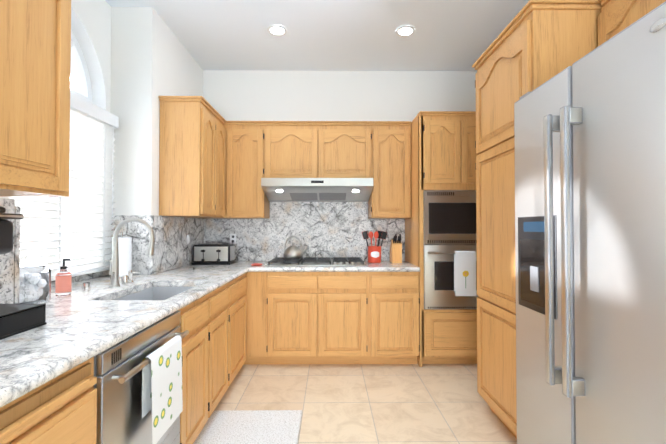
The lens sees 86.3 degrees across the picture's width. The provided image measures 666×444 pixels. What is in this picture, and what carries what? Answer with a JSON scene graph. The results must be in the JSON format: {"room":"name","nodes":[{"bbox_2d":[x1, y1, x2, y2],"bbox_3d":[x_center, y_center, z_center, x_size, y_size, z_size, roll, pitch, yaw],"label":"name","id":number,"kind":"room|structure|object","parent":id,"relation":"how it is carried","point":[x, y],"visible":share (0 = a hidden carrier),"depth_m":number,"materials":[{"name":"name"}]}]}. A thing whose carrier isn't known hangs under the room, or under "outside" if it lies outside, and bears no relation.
{"room":"kitchen","nodes":[
{"label":"kitchen","id":0,"kind":"room"},
{"bbox_2d":[0,0,203,262],"bbox_3d":[-1.687,-0.228,-0.222,0.600,3.000,8.600,0,-1,-1],"label":"wall","id":1,"kind":"structure","parent":0,"point":[139,60],"depth_m":2.77,"materials":[{"name":"white paint"}]},
{"bbox_2d":[0,198,19,303],"bbox_3d":[-1.377,0.127,0.419,0.023,0.484,2.285,0,-1,-1],"label":"backsplash","id":2,"kind":"structure","parent":1,"relation":"attached to","point":[9,262],"depth_m":1.52,"materials":[{"name":"stone"}]},
{"bbox_2d":[0,0,70,196],"bbox_3d":[-1.221,-0.579,1.106,0.348,0.942,0.684,0,-1,-1],"label":"upper cabinet","id":3,"kind":"object","parent":1,"relation":"attached to","point":[35,51],"visible":1,"depth_m":1.24,"materials":[{"name":"brown wood"}]},
{"bbox_2d":[21,30,92,268],"bbox_3d":[-1.858,-0.550,2.162,0.060,1.805,1.080,0,-1,-1],"label":"window","id":4,"kind":"structure","parent":1,"relation":"in","point":[82,71],"depth_m":2.61,"materials":[{"name":"white glass"}]},
{"bbox_2d":[9,92,118,280],"bbox_3d":[-1.680,-0.235,2.151,0.092,1.167,1.155,0,-1,-1],"label":"window blinds","id":5,"kind":"object","parent":4,"relation":"attached to","point":[91,163],"visible":0.6,"depth_m":2.37,"materials":[{"name":"white plastic"}]},
{"bbox_2d":[51,215,115,286],"bbox_3d":[-1.717,0.168,2.142,0.017,0.454,1.214,0,-1,-1],"label":"backsplash","id":6,"kind":"structure","parent":1,"relation":"attached to","point":[97,274],"depth_m":2.56,"materials":[{"name":"stone"}]},
{"bbox_2d":[144,215,203,274],"bbox_3d":[-1.403,0.185,3.283,0.023,0.454,1.105,0,-1,-1],"label":"backsplash","id":7,"kind":"structure","parent":1,"relation":"attached to","point":[171,248],"depth_m":3.04,"materials":[{"name":"stone"}]},
{"bbox_2d":[158,96,233,218],"bbox_3d":[-1.206,-0.523,3.223,0.414,0.952,0.670,0,-1,-1],"label":"upper cabinet","id":8,"kind":"object","parent":1,"relation":"attached to","point":[214,163],"depth_m":2.89,"materials":[{"name":"brown wood"}]},
{"bbox_2d":[105,0,528,70],"bbox_3d":[0.523,-1.777,-0.129,5.800,0.100,8.700,0,-1,-1],"label":"ceiling","id":9,"kind":"structure","parent":0,"point":[361,35],"depth_m":3.13,"materials":[{"name":"white paint"}]},
{"bbox_2d":[267,24,286,35],"bbox_3d":[-0.486,-1.673,3.101,0.170,0.012,0.170,0,-1,-1],"label":"recessed light","id":10,"kind":"object","parent":9,"relation":"in","point":[276,30],"visible":0.98,"depth_m":3.09,"materials":[{"name":"white"}]},
{"bbox_2d":[395,25,414,36],"bbox_3d":[0.633,-1.673,3.111,0.170,0.012,0.170,0,-1,-1],"label":"recessed light","id":11,"kind":"object","parent":9,"relation":"in","point":[404,30],"visible":1,"depth_m":3.10,"materials":[{"name":"white"}]},
{"bbox_2d":[204,70,476,201],"bbox_3d":[0.830,-0.166,4.001,5.110,3.000,0.200,0,-1,-1],"label":"wall","id":12,"kind":"structure","parent":0,"point":[237,95],"depth_m":3.91,"materials":[{"name":"white paint"}]},
{"bbox_2d":[230,121,269,218],"bbox_3d":[-0.860,-0.517,3.689,0.466,0.952,0.395,0,-1,-1],"label":"upper cabinet","id":13,"kind":"object","parent":12,"relation":"attached to","point":[251,138],"depth_m":3.54,"materials":[{"name":"brown wood"}]},
{"bbox_2d":[204,202,404,260],"bbox_3d":[-0.319,0.100,3.872,2.204,0.641,0.022,0,-1,-1],"label":"backsplash","id":14,"kind":"structure","parent":12,"relation":"attached to","point":[328,229],"depth_m":3.86,"materials":[{"name":"stone"}]},
{"bbox_2d":[230,234,235,243],"bbox_3d":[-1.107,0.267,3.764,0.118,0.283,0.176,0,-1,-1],"label":"electrical outlet plate","id":15,"kind":"object","parent":14,"relation":"attached to","point":[232,238],"visible":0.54,"depth_m":3.85,"materials":[{"name":"white plastic"}]},
{"bbox_2d":[261,178,372,200],"bbox_3d":[-0.151,-0.323,3.636,1.070,0.187,0.509,0,-1,-1],"label":"range hood","id":16,"kind":"object","parent":12,"relation":"attached to","point":[317,189],"visible":1,"depth_m":3.45,"materials":[{"name":"silver metal"}]},
{"bbox_2d":[270,121,373,179],"bbox_3d":[-0.152,-0.706,3.723,1.081,0.572,0.347,0,-1,-1],"label":"upper cabinet","id":17,"kind":"object","parent":12,"relation":"attached to","point":[298,149],"depth_m":3.55,"materials":[{"name":"brown wood"}]},
{"bbox_2d":[368,121,410,218],"bbox_3d":[0.552,-0.516,3.726,0.460,0.952,0.347,0,-1,-1],"label":"upper cabinet","id":18,"kind":"object","parent":12,"relation":"attached to","point":[390,197],"depth_m":3.56,"materials":[{"name":"brown wood"}]},
{"bbox_2d":[214,363,516,443],"bbox_3d":[0.523,1.323,-0.174,5.800,0.100,8.700,0,-1,-1],"label":"floor","id":19,"kind":"structure","parent":0,"point":[389,404],"depth_m":2.60,"materials":[{"name":"tile"}]},
{"bbox_2d":[0,357,96,443],"bbox_3d":[-1.068,0.855,0.868,0.650,0.866,0.531,0,-1,-1],"label":"base cabinet","id":20,"kind":"object","parent":19,"relation":"on","point":[61,409],"depth_m":0.97,"materials":[{"name":"brown wood"}]},
{"bbox_2d":[94,311,188,443],"bbox_3d":[-1.027,0.864,1.446,0.689,0.866,0.611,0,-1,-1],"label":"dishwasher","id":21,"kind":"object","parent":19,"relation":"on","point":[138,384],"visible":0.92,"depth_m":1.37,"materials":[{"name":"grey metal"}]},
{"bbox_2d":[179,317,215,443],"bbox_3d":[-1.078,0.965,1.995,0.650,0.680,0.476,0,-1,-1],"label":"base cabinet","id":22,"kind":"object","parent":19,"relation":"on","point":[199,346],"depth_m":1.99,"materials":[{"name":"brown wood"}]},
{"bbox_2d":[178,305,235,406],"bbox_3d":[-1.081,0.970,2.382,0.650,0.680,0.562,0,-1,-1],"label":"base cabinet","id":23,"kind":"object","parent":19,"relation":"on","point":[225,318],"depth_m":2.48,"materials":[{"name":"brown wood"}]},
{"bbox_2d":[182,273,246,374],"bbox_3d":[-1.086,0.885,2.876,0.650,0.866,0.688,0,-1,-1],"label":"base cabinet","id":24,"kind":"object","parent":19,"relation":"on","point":[233,292],"depth_m":2.84,"materials":[{"name":"brown wood"}]},
{"bbox_2d":[0,261,419,407],"bbox_3d":[-0.458,0.409,1.579,2.524,0.040,4.597,0,-1,-1],"label":"countertop","id":25,"kind":"structure","parent":24,"relation":"on","point":[79,327],"depth_m":1.47,"materials":[{"name":"stone"}]},
{"bbox_2d":[0,304,46,339],"bbox_3d":[-1.216,0.342,1.070,0.300,0.077,0.530,0,-1,-1],"label":"stand","id":26,"kind":"object","parent":25,"relation":"on","point":[15,319],"visible":1,"depth_m":1.25,"materials":[{"name":"black metal"}]},
{"bbox_2d":[0,206,22,254],"bbox_3d":[-1.244,0.123,1.148,0.230,0.360,0.300,0,-1,-1],"label":"coffee maker","id":27,"kind":"object","parent":26,"relation":"on","point":[6,236],"visible":1,"depth_m":1.25,"materials":[{"name":"black plastic"}]},
{"bbox_2d":[19,255,50,303],"bbox_3d":[-1.464,0.275,1.714,0.164,0.230,0.164,0,-1,-1],"label":"jar","id":28,"kind":"object","parent":25,"relation":"on","point":[34,282],"visible":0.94,"depth_m":1.67,"materials":[{"name":"clear glass"}]},
{"bbox_2d":[55,259,71,296],"bbox_3d":[-1.435,0.294,1.893,0.070,0.197,0.069,0,-1,-1],"label":"soap bottle","id":29,"kind":"object","parent":25,"relation":"on","point":[63,281],"visible":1,"depth_m":1.87,"materials":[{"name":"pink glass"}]},
{"bbox_2d":[82,282,90,291],"bbox_3d":[-1.397,0.369,2.013,0.042,0.050,0.042,0,-1,-1],"label":"cup","id":30,"kind":"object","parent":25,"relation":"on","point":[86,286],"visible":1,"depth_m":2.00,"materials":[{"name":"white"}]},
{"bbox_2d":[110,232,132,277],"bbox_3d":[-1.547,0.238,2.603,0.150,0.330,0.150,0,-1,-1],"label":"paper towel holder","id":31,"kind":"object","parent":25,"relation":"on","point":[125,252],"visible":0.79,"depth_m":2.56,"materials":[{"name":"white paper"}]},
{"bbox_2d":[121,275,128,284],"bbox_3d":[-1.334,0.369,2.278,0.040,0.058,0.040,0,-1,-1],"label":"handle","id":32,"kind":"object","parent":25,"relation":"in","point":[124,279],"visible":1,"depth_m":2.26,"materials":[{"name":"silver metal"}]},
{"bbox_2d":[109,218,153,287],"bbox_3d":[-1.230,0.184,2.159,0.266,0.423,0.095,0,-1,-1],"label":"faucet","id":33,"kind":"object","parent":25,"relation":"on","point":[114,270],"visible":1,"depth_m":2.17,"materials":[{"name":"silver metal"}]},
{"bbox_2d":[128,270,140,282],"bbox_3d":[-1.311,0.359,2.344,0.084,0.080,0.036,0,-1,-1],"label":"soap pump","id":34,"kind":"object","parent":25,"relation":"on","point":[130,272],"visible":0.94,"depth_m":2.34,"materials":[{"name":"silver metal"}]},
{"bbox_2d":[114,287,192,299],"bbox_3d":[-1.038,0.522,2.099,0.404,0.168,0.674,0,-1,-1],"label":"sink","id":35,"kind":"object","parent":25,"relation":"in","point":[157,293],"depth_m":2.42,"materials":[{"name":"silver metal"}]},
{"bbox_2d":[192,244,235,264],"bbox_3d":[-1.186,0.318,3.545,0.370,0.196,0.222,0,-1,-1],"label":"toaster","id":36,"kind":"object","parent":25,"relation":"on","point":[213,254],"visible":1,"depth_m":3.45,"materials":[{"name":"silver plastic"}]},
{"bbox_2d":[265,257,366,265],"bbox_3d":[-0.161,0.395,3.562,0.960,0.044,0.504,0,-1,-1],"label":"cooktop","id":37,"kind":"object","parent":25,"relation":"in","point":[324,261],"visible":1,"depth_m":3.35,"materials":[{"name":"silver metal"}]},
{"bbox_2d":[283,236,307,258],"bbox_3d":[-0.384,0.260,3.674,0.260,0.228,0.204,0,-1,-1],"label":"kettle","id":38,"kind":"object","parent":37,"relation":"on","point":[293,252],"visible":1,"depth_m":3.62,"materials":[{"name":"silver metal"}]},
{"bbox_2d":[362,231,387,262],"bbox_3d":[0.433,0.253,3.671,0.269,0.330,0.146,0,-1,-1],"label":"utensil crock","id":39,"kind":"object","parent":25,"relation":"on","point":[374,254],"visible":1,"depth_m":3.65,"materials":[{"name":"red ceramic"}]},
{"bbox_2d":[390,234,401,262],"bbox_3d":[0.653,0.270,3.683,0.100,0.296,0.190,0,-1,-1],"label":"knife block","id":40,"kind":"object","parent":25,"relation":"on","point":[396,250],"visible":1,"depth_m":3.62,"materials":[{"name":"brown wood"}]},
{"bbox_2d":[193,410,301,443],"bbox_3d":[-0.516,1.293,1.930,0.620,0.019,1.025,0,-1,-1],"label":"rug","id":41,"kind":"object","parent":19,"relation":"on","point":[251,427],"visible":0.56,"depth_m":2.23,"materials":[{"name":"white fabric"}]},
{"bbox_2d":[243,272,274,364],"bbox_3d":[-0.979,0.894,3.535,0.874,0.866,0.660,0,-1,-1],"label":"base cabinet","id":42,"kind":"object","parent":19,"relation":"on","point":[260,292],"depth_m":3.23,"materials":[{"name":"brown wood"}]},
{"bbox_2d":[275,272,326,363],"bbox_3d":[-0.341,0.894,3.541,0.511,0.866,0.660,0,-1,-1],"label":"base cabinet","id":43,"kind":"object","parent":19,"relation":"on","point":[300,297],"depth_m":3.22,"materials":[{"name":"brown wood"}]},
{"bbox_2d":[327,272,370,363],"bbox_3d":[0.059,0.894,3.544,0.527,0.866,0.660,0,-1,-1],"label":"base cabinet","id":44,"kind":"object","parent":19,"relation":"on","point":[332,317],"depth_m":3.22,"materials":[{"name":"brown wood"}]},
{"bbox_2d":[371,272,419,363],"bbox_3d":[0.553,0.894,3.549,0.461,0.866,0.660,0,-1,-1],"label":"base cabinet","id":45,"kind":"object","parent":19,"relation":"on","point":[395,300],"depth_m":3.23,"materials":[{"name":"brown wood"}]},
{"bbox_2d":[405,111,477,366],"bbox_3d":[1.169,0.159,3.564,0.760,2.338,0.662,0,-1,-1],"label":"tall cabinet","id":46,"kind":"object","parent":19,"relation":"on","point":[443,153],"visible":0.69,"depth_m":3.25,"materials":[{"name":"brown wood"}]},
{"bbox_2d":[423,190,475,243],"bbox_3d":[1.169,-0.038,3.533,0.678,0.494,0.579,0,-1,-1],"label":"microwave","id":47,"kind":"object","parent":46,"relation":"in","point":[449,216],"visible":0.62,"depth_m":3.24,"materials":[{"name":"grey"}]},
{"bbox_2d":[424,244,477,308],"bbox_3d":[1.170,0.507,3.492,0.678,0.584,0.645,0,-1,-1],"label":"wall oven","id":48,"kind":"object","parent":46,"relation":"in","point":[450,275],"visible":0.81,"depth_m":3.23,"materials":[{"name":"grey metal"}]},
{"bbox_2d":[472,0,602,438],"bbox_3d":[1.331,0.086,2.172,0.654,2.442,0.752,0,-1,-1],"label":"pantry cabinet","id":49,"kind":"object","parent":19,"relation":"on","point":[535,44],"visible":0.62,"depth_m":2.10,"materials":[{"name":"brown wood"}]},
{"bbox_2d":[514,1,665,443],"bbox_3d":[1.246,0.336,1.312,0.806,1.918,0.920,0,-1,-1],"label":"refrigerator","id":50,"kind":"object","parent":19,"relation":"on","point":[590,195],"visible":1,"depth_m":1.23,"materials":[{"name":"grey metal"}]},
{"bbox_2d":[598,0,665,45],"bbox_3d":[1.509,-0.901,1.306,0.314,0.492,1.028,0,-1,-1],"label":"upper cabinet","id":51,"kind":"object","parent":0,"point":[615,17],"visible":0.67,"depth_m":1.69,"materials":[{"name":"brown wood"}]},
{"label":"outside","id":52,"kind":"structure","parent":0,"visible":0},
{"bbox_2d":[20,74,72,261],"bbox_3d":[-2.929,-1.091,2.280,0.001,4.200,4.400,0,-1,-1],"label":"sky","id":53,"kind":"structure","parent":52,"point":[71,85],"depth_m":3.85,"materials":[{"name":"white"}]}
]}

